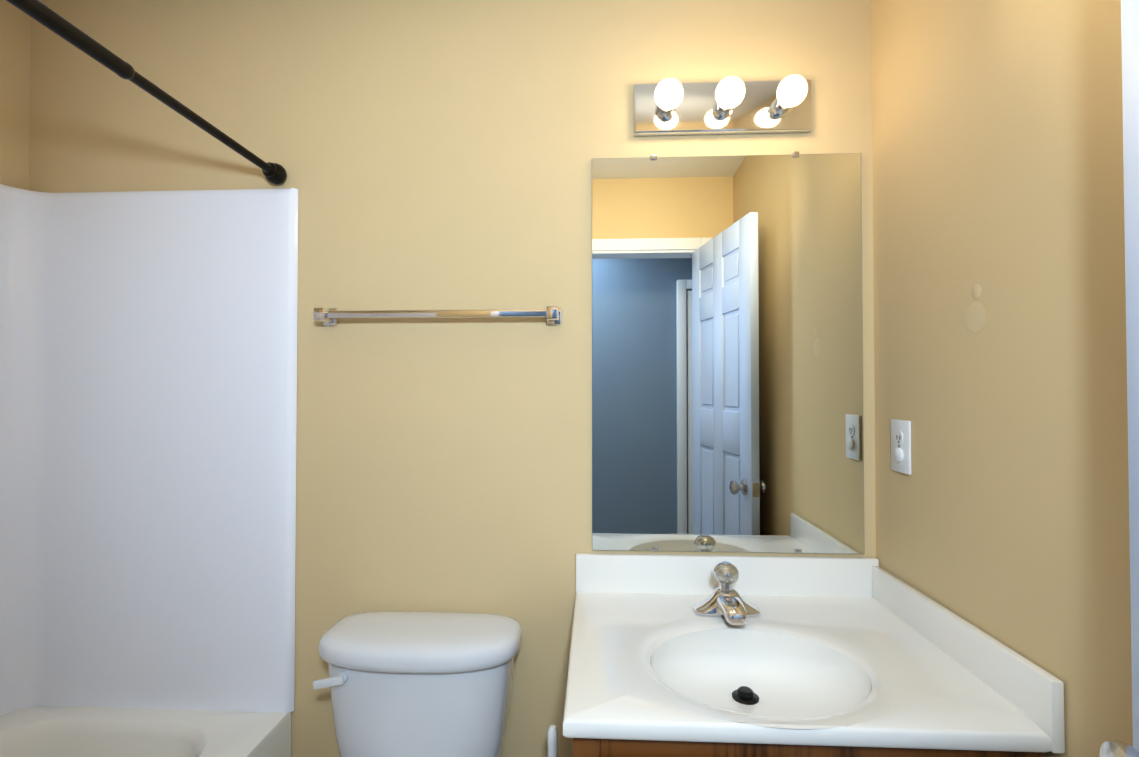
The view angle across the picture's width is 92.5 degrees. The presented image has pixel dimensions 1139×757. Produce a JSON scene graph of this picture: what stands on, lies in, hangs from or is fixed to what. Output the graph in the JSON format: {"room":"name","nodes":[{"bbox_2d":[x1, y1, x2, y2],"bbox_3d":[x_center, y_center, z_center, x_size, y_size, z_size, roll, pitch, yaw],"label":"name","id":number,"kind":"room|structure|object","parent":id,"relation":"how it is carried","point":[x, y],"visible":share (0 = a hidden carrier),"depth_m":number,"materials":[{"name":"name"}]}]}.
{"room":"bathroom","nodes":[
{"label":"bathroom","id":0,"kind":"room"},
{"bbox_2d":[0,0,30,189],"bbox_3d":[-1.625,0.121,0.744,0.120,2.440,1.575,0,-1,3],"label":"wall","id":1,"kind":"structure","parent":0,"point":[15,39],"depth_m":1.50,"materials":[{"name":"paint"}]},
{"bbox_2d":[28,0,875,756],"bbox_3d":[-0.364,0.134,1.532,2.563,2.440,0.120,0,-1,3],"label":"wall","id":2,"kind":"structure","parent":0,"point":[432,154],"depth_m":1.48,"materials":[{"name":"paint"}]},
{"bbox_2d":[6,0,286,184],"bbox_3d":[-0.833,-0.569,0.780,0.056,0.059,1.445,0,-1,3],"label":"curtain rod","id":3,"kind":"object","parent":2,"relation":"attached to","point":[79,39],"visible":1,"depth_m":0.99,"materials":[{"name":"black metal"}]},
{"bbox_2d":[313,306,560,325],"bbox_3d":[-0.347,-0.168,1.439,0.648,0.048,0.070,0,-1,3],"label":"towel rail","id":4,"kind":"object","parent":2,"relation":"attached to","point":[332,316],"visible":1,"depth_m":1.42,"materials":[{"name":"silver metal"}]},
{"bbox_2d":[633,74,811,135],"bbox_3d":[0.398,-0.713,1.378,0.461,0.132,0.137,0,-1,3],"label":"sconce","id":5,"kind":"object","parent":2,"relation":"attached to","point":[726,105],"visible":1,"depth_m":1.42,"materials":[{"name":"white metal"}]},
{"bbox_2d":[592,152,864,553],"bbox_3d":[0.410,-0.070,1.431,0.702,1.047,0.010,0,-1,3],"label":"mirror","id":6,"kind":"object","parent":2,"relation":"attached to","point":[727,364],"visible":1,"depth_m":1.43,"materials":[{"name":"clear mirror"}]},
{"bbox_2d":[871,0,1132,756],"bbox_3d":[0.815,0.119,0.627,0.121,2.440,1.575,0,-1,3],"label":"wall","id":7,"kind":"structure","parent":0,"point":[1002,513],"depth_m":0.95,"materials":[{"name":"paint"}]},
{"bbox_2d":[891,419,911,474],"bbox_3d":[0.779,0.160,1.288,0.014,0.124,0.080,0,-1,3],"label":"electrical outlet","id":8,"kind":"object","parent":7,"relation":"attached to","point":[901,446],"visible":1,"depth_m":1.28,"materials":[{"name":"white plastic"}]},
{"bbox_2d":[1100,0,1138,756],"bbox_3d":[0.592,0.310,0.303,0.146,2.025,0.679,0,-1,13],"label":"door","id":9,"kind":"structure","parent":7,"relation":"in","point":[1130,63],"depth_m":0.63,"materials":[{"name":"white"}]},
{"bbox_3d":[-0.402,1.371,0.725,2.563,0.060,1.695,0,-1,3],"label":"floor","id":10,"kind":"structure","parent":0,"visible":0},
{"bbox_2d":[0,184,297,756],"bbox_3d":[-1.169,0.406,0.778,0.781,1.872,1.451,0,-1,3],"label":"shower","id":11,"kind":"object","parent":10,"relation":"on","point":[148,381],"visible":1,"depth_m":1.48,"materials":[{"name":"white plastic"}]},
{"bbox_2d":[313,611,521,756],"bbox_3d":[-0.374,0.973,1.085,0.484,0.746,0.718,0,-1,3],"label":"toilet","id":12,"kind":"object","parent":10,"relation":"on","point":[416,684],"visible":1,"depth_m":1.25,"materials":[{"name":"white ceramic"}]},
{"bbox_2d":[548,725,557,756],"bbox_3d":[-0.055,1.060,1.207,0.100,0.577,0.100,0,-1,3],"label":"toilet brush","id":13,"kind":"object","parent":10,"relation":"on","point":[552,741],"visible":1,"depth_m":1.20,"materials":[{"name":"white plastic"}]},
{"bbox_2d":[563,553,1064,756],"bbox_3d":[0.389,0.892,1.123,0.774,0.911,0.594,0,-1,3],"label":"bathroom vanity","id":14,"kind":"object","parent":10,"relation":"on","point":[676,655],"visible":1,"depth_m":1.10,"materials":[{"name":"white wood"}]},
{"bbox_2d":[693,561,760,624],"bbox_3d":[0.371,0.496,1.260,0.156,0.116,0.139,0,-1,3],"label":"faucet","id":15,"kind":"object","parent":14,"relation":"on","point":[725,605],"depth_m":1.27,"materials":[{"name":"silver metal"}]}
]}

